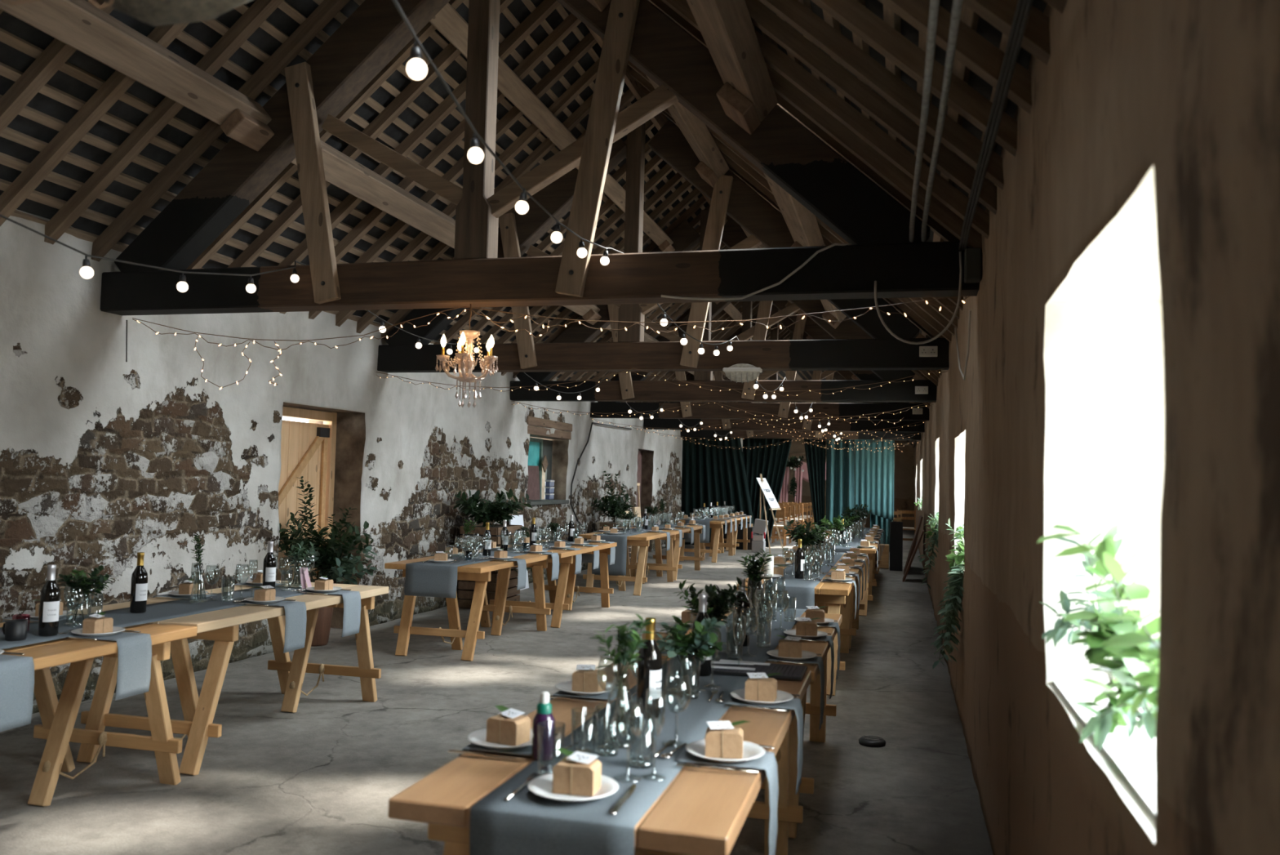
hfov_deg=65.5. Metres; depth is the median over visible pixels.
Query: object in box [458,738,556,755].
linen napkin
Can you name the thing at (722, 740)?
box
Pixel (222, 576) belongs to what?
water tumbler
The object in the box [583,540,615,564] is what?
linen napkin
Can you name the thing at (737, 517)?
linen napkin
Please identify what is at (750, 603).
water tumbler
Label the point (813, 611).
box
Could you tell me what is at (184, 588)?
box
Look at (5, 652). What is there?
table knife
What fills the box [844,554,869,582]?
linen napkin
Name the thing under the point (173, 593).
dinner plate
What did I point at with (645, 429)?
fairy lights
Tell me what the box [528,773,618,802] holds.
dinner plate
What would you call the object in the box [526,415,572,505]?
window
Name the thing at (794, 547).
box
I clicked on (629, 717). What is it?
water tumbler
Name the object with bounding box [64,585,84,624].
wine glass
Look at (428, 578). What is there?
table runner
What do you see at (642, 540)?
trestle table
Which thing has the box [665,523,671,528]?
box
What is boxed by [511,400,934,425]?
fairy lights
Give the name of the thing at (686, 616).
box
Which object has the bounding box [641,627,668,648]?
box
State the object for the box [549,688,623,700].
linen napkin
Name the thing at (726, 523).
linen napkin
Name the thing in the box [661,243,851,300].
cable
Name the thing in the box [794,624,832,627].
fork
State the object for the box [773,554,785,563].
box
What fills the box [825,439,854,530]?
curtain
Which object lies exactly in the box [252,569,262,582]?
box
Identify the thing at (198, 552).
flower vase
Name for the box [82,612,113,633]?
box
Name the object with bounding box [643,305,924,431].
roof truss
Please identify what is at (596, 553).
linen napkin
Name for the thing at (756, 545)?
case
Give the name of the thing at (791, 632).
dinner plate
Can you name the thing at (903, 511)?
folding chair
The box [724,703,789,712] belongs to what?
fork
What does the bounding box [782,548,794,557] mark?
box
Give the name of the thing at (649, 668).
wine bottle
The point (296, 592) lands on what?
fork
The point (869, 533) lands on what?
box
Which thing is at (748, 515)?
linen napkin
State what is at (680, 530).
linen napkin
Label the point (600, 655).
bowl
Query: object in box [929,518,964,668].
garland
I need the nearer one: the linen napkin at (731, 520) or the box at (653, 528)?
the box at (653, 528)
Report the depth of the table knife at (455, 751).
2.61 m
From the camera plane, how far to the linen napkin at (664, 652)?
4.30 m
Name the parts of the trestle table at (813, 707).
leg, leg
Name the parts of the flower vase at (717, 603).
stem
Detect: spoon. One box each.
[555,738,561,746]
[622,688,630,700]
[660,742,686,757]
[715,690,724,702]
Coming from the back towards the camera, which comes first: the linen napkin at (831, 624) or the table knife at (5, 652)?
the linen napkin at (831, 624)
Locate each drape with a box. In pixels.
[779,466,789,519]
[793,459,803,515]
[802,462,826,482]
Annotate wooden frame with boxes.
[636,482,639,506]
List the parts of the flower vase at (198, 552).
stem, stem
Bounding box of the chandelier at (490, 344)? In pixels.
[435,303,497,407]
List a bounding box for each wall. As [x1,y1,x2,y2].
[0,208,742,713]
[776,377,914,527]
[913,0,1279,854]
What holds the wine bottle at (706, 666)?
on the table runner at (528, 823)
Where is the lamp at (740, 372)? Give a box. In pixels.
[722,363,762,382]
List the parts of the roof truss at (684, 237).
king post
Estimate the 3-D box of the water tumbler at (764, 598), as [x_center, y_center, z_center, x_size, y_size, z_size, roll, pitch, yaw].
[0.700,0.980,5.335,0.069,0.125,0.068,1,-3,15]
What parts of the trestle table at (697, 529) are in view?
leg, leg, leg, leg, rail, rail, leg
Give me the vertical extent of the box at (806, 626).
0.084 m
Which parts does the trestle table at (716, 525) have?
leg, leg, rail, leg, leg, leg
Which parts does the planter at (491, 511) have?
stem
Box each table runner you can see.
[0,586,308,648]
[404,539,593,598]
[469,606,806,854]
[591,523,690,575]
[684,514,741,542]
[760,551,844,608]
[823,527,870,552]
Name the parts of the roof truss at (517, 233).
king post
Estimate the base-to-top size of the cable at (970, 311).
0.481 m
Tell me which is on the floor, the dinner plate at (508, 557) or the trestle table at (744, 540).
the trestle table at (744, 540)
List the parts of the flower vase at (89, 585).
stem, stem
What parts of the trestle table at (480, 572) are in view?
leg, rail, leg, leg, leg, leg, rail, leg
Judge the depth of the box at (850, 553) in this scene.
9.51 m
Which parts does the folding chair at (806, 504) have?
leg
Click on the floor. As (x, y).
(321, 777)
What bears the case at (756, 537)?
on the case at (756, 545)
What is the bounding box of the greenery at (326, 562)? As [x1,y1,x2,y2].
[278,475,377,646]
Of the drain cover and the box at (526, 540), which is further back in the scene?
the box at (526, 540)
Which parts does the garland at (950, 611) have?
stem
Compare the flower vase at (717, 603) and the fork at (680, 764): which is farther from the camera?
the flower vase at (717, 603)
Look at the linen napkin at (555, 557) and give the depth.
9.56 m
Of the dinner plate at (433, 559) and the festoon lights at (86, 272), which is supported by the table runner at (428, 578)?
the dinner plate at (433, 559)
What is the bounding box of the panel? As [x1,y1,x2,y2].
[889,521,902,570]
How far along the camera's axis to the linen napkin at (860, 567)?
8.73 m
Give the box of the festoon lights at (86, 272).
[0,213,732,439]
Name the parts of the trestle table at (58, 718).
leg, leg, hinge rail, rail, leg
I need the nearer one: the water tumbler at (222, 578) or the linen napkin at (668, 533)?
the water tumbler at (222, 578)
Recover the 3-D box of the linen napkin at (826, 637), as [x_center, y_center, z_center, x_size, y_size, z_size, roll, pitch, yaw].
[0.807,1.151,4.827,0.254,0.273,0.170,1,-3,15]
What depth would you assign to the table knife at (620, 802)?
2.26 m
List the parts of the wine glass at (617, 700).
stem and foot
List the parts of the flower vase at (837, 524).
stem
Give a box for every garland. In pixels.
[914,496,922,510]
[918,511,938,589]
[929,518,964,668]
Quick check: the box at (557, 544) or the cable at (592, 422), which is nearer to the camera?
the box at (557, 544)
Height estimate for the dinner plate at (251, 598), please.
0.021 m
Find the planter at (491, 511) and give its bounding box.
[453,488,541,608]
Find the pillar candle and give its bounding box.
[764,555,773,576]
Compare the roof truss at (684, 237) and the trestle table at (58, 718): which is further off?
the roof truss at (684, 237)
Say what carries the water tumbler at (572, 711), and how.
on the table runner at (528, 823)
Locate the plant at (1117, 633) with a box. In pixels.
[1036,523,1159,751]
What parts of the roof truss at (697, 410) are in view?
king post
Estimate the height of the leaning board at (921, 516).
0.980 m
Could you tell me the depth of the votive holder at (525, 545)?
9.89 m
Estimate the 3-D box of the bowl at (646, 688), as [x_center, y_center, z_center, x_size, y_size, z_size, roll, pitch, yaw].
[0.037,0.711,2.471,0.051,0.120,0.050,1,-3,15]
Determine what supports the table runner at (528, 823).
on the trestle table at (703, 811)
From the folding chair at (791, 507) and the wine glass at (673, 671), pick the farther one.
the folding chair at (791, 507)
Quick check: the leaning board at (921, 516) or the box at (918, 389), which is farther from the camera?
the leaning board at (921, 516)
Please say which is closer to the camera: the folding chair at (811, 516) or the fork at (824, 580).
the fork at (824, 580)
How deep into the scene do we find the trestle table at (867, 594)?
11.53 m
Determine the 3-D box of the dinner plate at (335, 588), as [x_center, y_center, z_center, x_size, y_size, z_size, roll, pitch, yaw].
[-1.937,0.995,6.100,0.212,0.021,0.212,1,-3,15]
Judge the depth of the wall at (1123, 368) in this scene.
2.04 m
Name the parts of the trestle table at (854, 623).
leg, leg, leg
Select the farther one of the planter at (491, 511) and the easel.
the easel
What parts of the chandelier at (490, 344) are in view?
candle bulb, candle bulb, candle bulb, arm, lamp shade, lamp shade, cord, candle bulb, candle bulb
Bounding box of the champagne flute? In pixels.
[641,688,666,777]
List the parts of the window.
frame, sill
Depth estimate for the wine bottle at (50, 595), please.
4.29 m
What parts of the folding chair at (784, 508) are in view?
leg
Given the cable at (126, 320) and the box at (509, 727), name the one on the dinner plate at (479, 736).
the box at (509, 727)
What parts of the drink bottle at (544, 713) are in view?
white spout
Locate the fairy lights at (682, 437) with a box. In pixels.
[682,437,919,452]
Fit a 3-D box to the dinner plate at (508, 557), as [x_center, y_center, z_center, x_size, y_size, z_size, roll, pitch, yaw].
[-1.222,1.151,8.782,0.212,0.021,0.212,1,-3,15]
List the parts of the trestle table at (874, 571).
leg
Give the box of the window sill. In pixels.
[1053,680,1155,820]
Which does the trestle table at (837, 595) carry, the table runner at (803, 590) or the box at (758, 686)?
the table runner at (803, 590)
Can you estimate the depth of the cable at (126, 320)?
6.64 m
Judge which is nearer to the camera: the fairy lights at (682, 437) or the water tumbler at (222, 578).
the water tumbler at (222, 578)
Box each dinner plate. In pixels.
[21,610,71,618]
[71,626,125,636]
[168,590,208,596]
[244,579,279,585]
[244,595,285,603]
[306,586,342,592]
[428,558,453,562]
[444,551,463,555]
[467,728,533,749]
[489,555,513,559]
[525,549,547,552]
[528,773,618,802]
[551,545,570,548]
[555,680,617,695]
[570,542,589,545]
[587,539,605,542]
[685,738,764,763]
[729,688,793,704]
[760,573,782,577]
[766,648,817,660]
[774,561,791,564]
[781,555,795,559]
[783,629,827,638]
[794,616,834,624]
[824,576,852,581]
[830,570,856,574]
[835,564,859,567]
[857,545,874,547]
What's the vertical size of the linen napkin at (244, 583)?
0.253 m
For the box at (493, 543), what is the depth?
9.95 m
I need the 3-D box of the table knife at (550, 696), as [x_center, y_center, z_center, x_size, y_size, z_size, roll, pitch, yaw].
[-0.222,0.898,3.295,0.223,0.006,0.017,0,-3,18]
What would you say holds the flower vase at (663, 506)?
on the table runner at (619, 567)
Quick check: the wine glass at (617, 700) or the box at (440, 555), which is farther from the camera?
the box at (440, 555)
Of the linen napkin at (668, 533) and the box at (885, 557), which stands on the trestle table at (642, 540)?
the linen napkin at (668, 533)
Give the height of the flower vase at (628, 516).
0.295 m
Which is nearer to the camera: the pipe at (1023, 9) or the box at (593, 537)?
the pipe at (1023, 9)
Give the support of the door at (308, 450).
in the wall at (106, 459)
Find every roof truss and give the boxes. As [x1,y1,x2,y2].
[100,0,979,315]
[377,120,949,372]
[510,209,937,402]
[590,300,929,420]
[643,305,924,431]
[680,332,921,439]
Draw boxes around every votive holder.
[463,551,471,559]
[522,542,528,550]
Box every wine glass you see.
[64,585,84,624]
[596,654,622,719]
[613,695,644,777]
[662,671,691,744]
[739,608,757,655]
[755,599,773,643]
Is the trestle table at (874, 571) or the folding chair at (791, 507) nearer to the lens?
the trestle table at (874, 571)
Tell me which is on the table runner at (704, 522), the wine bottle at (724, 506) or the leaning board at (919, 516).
the wine bottle at (724, 506)
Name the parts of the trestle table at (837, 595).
rail, leg, leg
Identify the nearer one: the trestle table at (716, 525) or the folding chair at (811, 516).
the trestle table at (716, 525)
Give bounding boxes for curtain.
[680,436,754,544]
[742,438,792,546]
[804,439,826,533]
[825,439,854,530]
[854,439,894,519]
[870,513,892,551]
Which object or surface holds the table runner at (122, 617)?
on the trestle table at (222, 625)
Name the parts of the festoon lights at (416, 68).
bulb, bulb, bulb, bulb, bulb, bulb, bulb, bulb, bulb, bulb, bulb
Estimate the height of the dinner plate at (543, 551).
0.021 m
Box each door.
[276,406,337,629]
[635,449,642,508]
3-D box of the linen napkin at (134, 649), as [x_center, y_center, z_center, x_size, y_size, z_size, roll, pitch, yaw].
[-2.352,1.038,4.374,0.322,0.253,0.195,1,-3,15]
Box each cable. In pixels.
[125,320,127,361]
[569,422,631,533]
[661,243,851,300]
[874,251,962,344]
[954,310,971,380]
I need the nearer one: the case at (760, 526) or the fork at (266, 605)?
the fork at (266, 605)
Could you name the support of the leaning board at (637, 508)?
on the floor
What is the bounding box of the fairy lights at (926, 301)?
[132,296,968,389]
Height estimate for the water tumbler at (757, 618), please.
0.125 m
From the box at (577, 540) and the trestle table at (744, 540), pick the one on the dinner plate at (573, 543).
the box at (577, 540)
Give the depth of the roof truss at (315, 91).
5.81 m
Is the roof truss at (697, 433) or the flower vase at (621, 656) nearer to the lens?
the flower vase at (621, 656)
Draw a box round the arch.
[786,453,826,497]
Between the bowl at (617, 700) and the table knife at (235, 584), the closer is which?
the bowl at (617, 700)
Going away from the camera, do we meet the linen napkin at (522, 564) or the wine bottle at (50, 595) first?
the wine bottle at (50, 595)
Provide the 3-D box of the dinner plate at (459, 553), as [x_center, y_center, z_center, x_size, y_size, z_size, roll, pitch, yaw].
[-1.720,1.156,9.090,0.212,0.021,0.212,1,-3,15]
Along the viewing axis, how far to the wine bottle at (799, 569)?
7.68 m
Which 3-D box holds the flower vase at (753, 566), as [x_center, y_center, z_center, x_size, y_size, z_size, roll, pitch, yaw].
[0.597,0.819,5.146,0.190,0.398,0.190,1,-3,15]
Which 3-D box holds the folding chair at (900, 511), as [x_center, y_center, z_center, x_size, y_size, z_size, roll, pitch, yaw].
[5.894,2.395,23.306,0.450,0.924,0.510,1,-3,15]
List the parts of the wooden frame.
leg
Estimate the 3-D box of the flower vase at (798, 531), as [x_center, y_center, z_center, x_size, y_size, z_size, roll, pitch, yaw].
[1.405,0.990,8.383,0.322,0.432,0.423,0,-3,24]
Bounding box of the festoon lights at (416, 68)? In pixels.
[392,0,842,440]
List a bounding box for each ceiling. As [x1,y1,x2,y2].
[0,0,826,402]
[586,0,1066,448]
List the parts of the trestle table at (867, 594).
leg, rail, leg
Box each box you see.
[34,599,63,616]
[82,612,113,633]
[178,578,199,594]
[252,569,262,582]
[253,585,275,600]
[314,575,333,590]
[434,551,448,560]
[445,544,457,553]
[486,705,530,745]
[491,539,496,547]
[493,548,507,557]
[520,535,529,542]
[530,542,542,551]
[552,747,601,796]
[554,538,565,546]
[572,664,610,692]
[574,536,583,543]
[591,533,600,540]
[603,524,609,530]
[609,526,617,533]
[635,520,642,525]
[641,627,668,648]
[651,524,658,530]
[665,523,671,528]
[677,520,684,525]
[681,605,697,623]
[688,519,695,524]
[705,720,749,758]
[744,671,781,701]
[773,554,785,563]
[773,564,783,576]
[776,634,801,657]
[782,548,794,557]
[792,544,803,551]
[795,617,820,635]
[805,605,826,622]
[831,568,845,579]
[835,563,848,573]
[841,556,856,565]
[845,551,857,559]
[849,546,860,554]
[860,539,869,546]
[865,534,873,541]
[866,532,875,537]
[869,526,877,532]
[869,528,876,534]
[878,543,888,568]
[912,408,922,413]
[915,386,928,393]
[919,346,937,356]
[964,247,981,283]
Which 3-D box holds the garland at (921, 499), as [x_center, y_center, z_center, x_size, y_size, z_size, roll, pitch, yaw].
[6.026,1.621,21.313,0.337,0.395,2.244,1,-3,15]
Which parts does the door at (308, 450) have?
frame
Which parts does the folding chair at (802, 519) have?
leg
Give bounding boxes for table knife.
[2,651,24,654]
[3,618,38,622]
[123,629,140,632]
[155,595,189,599]
[235,584,260,586]
[447,749,526,759]
[549,694,604,702]
[609,783,636,813]
[758,744,774,748]
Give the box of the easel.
[759,473,784,554]
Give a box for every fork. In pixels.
[63,635,97,640]
[234,602,268,606]
[296,591,328,595]
[504,772,543,801]
[554,741,577,755]
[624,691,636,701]
[653,739,676,757]
[675,762,758,773]
[708,688,718,701]
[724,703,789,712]
[765,659,813,665]
[782,637,825,642]
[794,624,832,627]
[823,580,851,583]
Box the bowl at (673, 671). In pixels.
[662,671,691,713]
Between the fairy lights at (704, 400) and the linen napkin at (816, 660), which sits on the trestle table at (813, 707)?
the linen napkin at (816, 660)
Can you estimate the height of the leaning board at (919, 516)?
0.950 m
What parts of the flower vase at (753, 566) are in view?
stem, stem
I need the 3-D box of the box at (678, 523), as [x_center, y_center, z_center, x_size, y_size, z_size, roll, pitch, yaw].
[0.642,1.513,15.610,0.075,0.084,0.120,0,-3,30]
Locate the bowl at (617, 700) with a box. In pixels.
[613,695,644,742]
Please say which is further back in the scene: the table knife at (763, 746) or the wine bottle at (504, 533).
the wine bottle at (504, 533)
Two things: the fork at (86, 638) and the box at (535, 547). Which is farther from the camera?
the box at (535, 547)
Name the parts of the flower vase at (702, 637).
stem, stem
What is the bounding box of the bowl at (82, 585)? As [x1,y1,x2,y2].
[64,585,84,609]
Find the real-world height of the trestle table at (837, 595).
0.767 m
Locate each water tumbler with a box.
[87,593,103,617]
[221,576,234,598]
[221,577,235,600]
[537,720,565,776]
[571,706,597,754]
[595,702,620,755]
[628,712,654,768]
[661,657,666,697]
[680,659,700,698]
[726,626,742,653]
[726,631,743,659]
[750,603,764,630]
[751,608,765,632]
[756,617,771,647]
[764,598,777,619]
[783,596,796,621]
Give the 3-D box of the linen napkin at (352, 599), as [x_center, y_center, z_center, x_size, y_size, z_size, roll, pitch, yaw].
[-1.900,1.130,6.083,0.322,0.253,0.195,1,-3,15]
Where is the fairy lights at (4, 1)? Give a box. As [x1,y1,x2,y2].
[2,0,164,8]
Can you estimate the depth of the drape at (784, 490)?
32.81 m
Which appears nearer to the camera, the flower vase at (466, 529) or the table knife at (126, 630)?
the table knife at (126, 630)
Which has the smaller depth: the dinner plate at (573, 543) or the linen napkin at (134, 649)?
the linen napkin at (134, 649)
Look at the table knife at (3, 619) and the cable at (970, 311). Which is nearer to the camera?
the table knife at (3, 619)
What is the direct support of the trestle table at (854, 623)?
on the floor
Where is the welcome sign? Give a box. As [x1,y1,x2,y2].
[755,477,779,507]
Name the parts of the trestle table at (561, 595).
leg, leg, leg, rail, leg, leg, rail, leg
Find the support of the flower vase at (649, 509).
on the table runner at (619, 567)
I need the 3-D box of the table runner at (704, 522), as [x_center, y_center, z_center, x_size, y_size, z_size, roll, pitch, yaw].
[1.547,2.030,20.241,0.464,0.405,3.840,1,-3,15]
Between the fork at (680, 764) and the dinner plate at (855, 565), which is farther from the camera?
the dinner plate at (855, 565)
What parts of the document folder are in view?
paper strip, paper strip, paper strip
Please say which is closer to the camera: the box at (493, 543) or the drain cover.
the drain cover
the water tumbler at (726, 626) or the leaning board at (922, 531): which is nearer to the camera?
the water tumbler at (726, 626)
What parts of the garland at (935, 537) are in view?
stem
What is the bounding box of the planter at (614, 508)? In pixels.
[589,471,634,561]
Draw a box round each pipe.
[909,0,939,242]
[920,0,962,241]
[958,0,1033,250]
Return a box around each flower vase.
[56,564,115,626]
[189,533,206,602]
[287,541,317,587]
[462,519,476,556]
[546,521,560,542]
[589,613,654,748]
[617,510,637,531]
[640,504,662,525]
[655,615,726,694]
[658,498,666,524]
[672,576,749,660]
[737,547,773,625]
[783,519,826,570]
[788,524,833,561]
[819,515,848,545]
[835,511,857,538]
[841,506,866,532]
[850,502,871,529]
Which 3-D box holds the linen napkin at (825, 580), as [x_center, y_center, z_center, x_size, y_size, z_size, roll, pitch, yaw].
[1.507,1.297,7.534,0.254,0.273,0.170,1,-3,15]
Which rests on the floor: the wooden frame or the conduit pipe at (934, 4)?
the wooden frame
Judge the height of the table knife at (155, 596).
0.006 m
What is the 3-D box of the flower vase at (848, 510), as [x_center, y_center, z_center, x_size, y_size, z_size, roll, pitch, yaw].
[3.198,1.395,15.071,0.365,0.402,0.338,3,-3,-25]
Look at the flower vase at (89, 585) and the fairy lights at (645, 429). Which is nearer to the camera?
the flower vase at (89, 585)
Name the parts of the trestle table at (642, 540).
leg, rail, leg, leg, leg, leg, rail, leg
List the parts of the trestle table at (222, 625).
leg, leg, leg, rail, leg, leg, hinge rail, rail, leg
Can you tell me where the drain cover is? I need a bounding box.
[858,734,885,746]
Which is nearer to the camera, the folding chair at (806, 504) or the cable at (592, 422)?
the cable at (592, 422)
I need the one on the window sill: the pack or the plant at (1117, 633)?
the plant at (1117, 633)
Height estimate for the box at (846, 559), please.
0.084 m
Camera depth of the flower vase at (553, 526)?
11.16 m
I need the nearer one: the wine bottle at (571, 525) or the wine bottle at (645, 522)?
the wine bottle at (571, 525)
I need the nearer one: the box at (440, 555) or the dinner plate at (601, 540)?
the box at (440, 555)
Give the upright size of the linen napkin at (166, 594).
0.253 m
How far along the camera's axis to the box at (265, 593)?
5.50 m
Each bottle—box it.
[38,564,60,635]
[129,551,147,613]
[262,541,276,588]
[482,522,491,555]
[500,520,508,551]
[529,517,537,546]
[531,691,555,760]
[567,515,574,541]
[636,617,662,719]
[642,508,648,528]
[691,593,712,675]
[702,502,706,519]
[708,502,712,517]
[715,502,719,516]
[722,501,726,515]
[732,577,750,646]
[746,560,761,616]
[794,538,804,578]
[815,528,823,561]
[839,519,845,543]
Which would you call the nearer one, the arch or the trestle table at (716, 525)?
the trestle table at (716, 525)
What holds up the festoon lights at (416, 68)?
hanging from the roof truss at (315, 91)
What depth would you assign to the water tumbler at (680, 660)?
3.38 m
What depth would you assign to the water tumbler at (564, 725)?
2.45 m
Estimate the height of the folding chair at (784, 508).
0.924 m
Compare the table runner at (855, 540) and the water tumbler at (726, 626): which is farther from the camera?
the table runner at (855, 540)
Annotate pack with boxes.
[544,480,554,499]
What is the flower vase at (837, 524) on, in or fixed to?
on the table runner at (855, 540)
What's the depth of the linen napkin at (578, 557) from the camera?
10.23 m
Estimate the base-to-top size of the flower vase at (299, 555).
0.288 m
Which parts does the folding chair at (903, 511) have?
leg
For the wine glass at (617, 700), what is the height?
0.195 m
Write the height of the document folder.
0.020 m
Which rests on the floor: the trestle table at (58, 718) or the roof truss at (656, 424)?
the trestle table at (58, 718)
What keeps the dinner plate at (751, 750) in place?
on the linen napkin at (766, 762)
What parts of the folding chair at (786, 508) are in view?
leg, leg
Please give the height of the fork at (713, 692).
0.009 m
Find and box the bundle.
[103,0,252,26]
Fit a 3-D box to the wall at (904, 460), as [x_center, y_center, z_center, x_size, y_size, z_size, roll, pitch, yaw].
[6.957,0.860,35.614,6.520,5.315,0.400,1,-3,15]
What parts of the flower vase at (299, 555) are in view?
stem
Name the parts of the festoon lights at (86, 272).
bulb, bulb, bulb, bulb, bulb, bulb, bulb, bulb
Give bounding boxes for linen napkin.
[0,653,34,731]
[2,614,82,622]
[71,631,151,700]
[152,593,217,598]
[231,582,285,586]
[238,600,306,653]
[298,590,360,636]
[431,554,463,556]
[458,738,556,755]
[485,557,526,590]
[523,551,559,580]
[546,546,582,573]
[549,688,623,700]
[565,543,599,568]
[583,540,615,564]
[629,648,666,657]
[648,530,670,550]
[661,528,682,546]
[671,526,693,543]
[674,743,778,854]
[687,524,705,540]
[709,519,727,533]
[721,693,804,794]
[724,518,732,532]
[729,517,737,531]
[737,516,742,529]
[747,515,751,527]
[767,655,824,729]
[785,634,834,698]
[794,620,840,679]
[821,578,857,618]
[826,572,859,609]
[833,565,863,599]
[839,559,866,591]
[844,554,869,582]
[855,546,877,570]
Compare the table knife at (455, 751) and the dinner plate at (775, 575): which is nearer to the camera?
the table knife at (455, 751)
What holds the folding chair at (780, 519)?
on the floor
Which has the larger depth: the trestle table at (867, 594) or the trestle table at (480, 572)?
the trestle table at (867, 594)
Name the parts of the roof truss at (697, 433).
king post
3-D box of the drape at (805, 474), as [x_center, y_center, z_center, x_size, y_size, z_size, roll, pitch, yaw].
[5.740,1.416,32.741,1.252,0.851,0.104,1,-3,15]
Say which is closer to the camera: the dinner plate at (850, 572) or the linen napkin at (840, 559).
the dinner plate at (850, 572)
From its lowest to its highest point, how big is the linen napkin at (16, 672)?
0.253 m
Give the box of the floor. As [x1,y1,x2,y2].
[0,526,993,854]
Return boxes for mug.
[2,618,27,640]
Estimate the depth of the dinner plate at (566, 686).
3.40 m
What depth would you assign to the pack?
15.06 m
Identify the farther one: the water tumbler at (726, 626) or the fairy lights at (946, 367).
the fairy lights at (946, 367)
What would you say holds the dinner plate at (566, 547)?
on the linen napkin at (578, 557)
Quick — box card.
[299,567,311,588]
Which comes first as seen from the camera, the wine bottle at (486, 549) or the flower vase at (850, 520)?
the wine bottle at (486, 549)
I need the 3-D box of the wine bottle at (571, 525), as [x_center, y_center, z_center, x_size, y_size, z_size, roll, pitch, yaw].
[-0.796,1.166,11.538,0.076,0.304,0.077,4,-4,-41]
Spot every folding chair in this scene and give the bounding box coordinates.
[770,506,786,546]
[771,506,791,543]
[774,502,784,529]
[777,505,796,541]
[782,503,800,531]
[786,502,804,534]
[791,502,808,528]
[795,502,812,530]
[799,501,814,528]
[892,510,902,521]
[897,508,915,546]
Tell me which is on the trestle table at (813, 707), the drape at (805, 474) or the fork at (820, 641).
the fork at (820, 641)
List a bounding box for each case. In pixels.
[751,540,765,552]
[752,518,768,534]
[752,533,764,541]
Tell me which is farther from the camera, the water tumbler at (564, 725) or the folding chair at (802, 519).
the folding chair at (802, 519)
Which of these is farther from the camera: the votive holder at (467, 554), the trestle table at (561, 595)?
the trestle table at (561, 595)
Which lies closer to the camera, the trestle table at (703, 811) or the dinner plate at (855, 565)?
the trestle table at (703, 811)
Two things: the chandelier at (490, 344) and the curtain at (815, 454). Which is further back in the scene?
the curtain at (815, 454)
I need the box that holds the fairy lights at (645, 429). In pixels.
[644,429,923,445]
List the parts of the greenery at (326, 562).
stem, pot, stem, stem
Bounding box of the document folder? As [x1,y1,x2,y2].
[711,658,807,679]
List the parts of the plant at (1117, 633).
stem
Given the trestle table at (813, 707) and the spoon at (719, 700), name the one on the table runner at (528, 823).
the spoon at (719, 700)
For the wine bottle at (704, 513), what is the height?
0.304 m
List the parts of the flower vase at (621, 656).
stem, stem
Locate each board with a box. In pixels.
[509,514,528,590]
[622,511,632,557]
[633,506,641,556]
[902,529,924,581]
[903,515,923,574]
[909,515,919,569]
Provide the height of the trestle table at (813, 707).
0.755 m
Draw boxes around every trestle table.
[0,620,197,805]
[68,580,388,774]
[384,549,551,661]
[387,657,811,854]
[476,539,617,627]
[578,528,679,595]
[629,523,703,580]
[635,607,841,837]
[674,516,737,562]
[704,515,751,555]
[736,565,859,695]
[785,551,867,648]
[804,538,879,615]
[828,533,880,581]
[860,528,883,578]
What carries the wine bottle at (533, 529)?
on the table runner at (428, 578)
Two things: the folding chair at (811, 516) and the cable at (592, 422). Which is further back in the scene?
the folding chair at (811, 516)
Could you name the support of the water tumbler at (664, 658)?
on the table runner at (528, 823)
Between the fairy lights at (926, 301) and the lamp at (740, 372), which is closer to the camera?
the fairy lights at (926, 301)
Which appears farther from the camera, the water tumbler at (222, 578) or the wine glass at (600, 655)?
the water tumbler at (222, 578)
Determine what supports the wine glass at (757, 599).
on the table runner at (528, 823)
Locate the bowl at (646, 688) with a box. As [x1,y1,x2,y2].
[644,688,665,737]
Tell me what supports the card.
on the table runner at (122, 617)
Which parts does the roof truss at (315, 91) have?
king post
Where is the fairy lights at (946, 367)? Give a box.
[376,367,947,396]
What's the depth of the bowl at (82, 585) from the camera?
4.55 m
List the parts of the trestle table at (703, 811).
leg, rail, leg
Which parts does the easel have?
leg, leg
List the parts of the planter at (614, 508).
stem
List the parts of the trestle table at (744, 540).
leg, leg, leg, leg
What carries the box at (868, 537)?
on the dinner plate
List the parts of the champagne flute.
stem and foot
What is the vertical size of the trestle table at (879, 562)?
0.767 m
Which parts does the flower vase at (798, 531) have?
stem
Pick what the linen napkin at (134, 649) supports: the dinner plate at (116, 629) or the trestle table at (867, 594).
the dinner plate at (116, 629)
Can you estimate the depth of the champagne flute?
2.47 m
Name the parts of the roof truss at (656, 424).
king post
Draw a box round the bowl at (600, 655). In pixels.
[596,654,622,691]
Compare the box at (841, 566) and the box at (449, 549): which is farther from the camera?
the box at (449, 549)
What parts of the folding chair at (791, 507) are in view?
leg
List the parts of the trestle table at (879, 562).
leg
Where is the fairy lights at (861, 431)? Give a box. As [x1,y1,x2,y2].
[591,417,926,438]
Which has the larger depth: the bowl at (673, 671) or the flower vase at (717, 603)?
the flower vase at (717, 603)

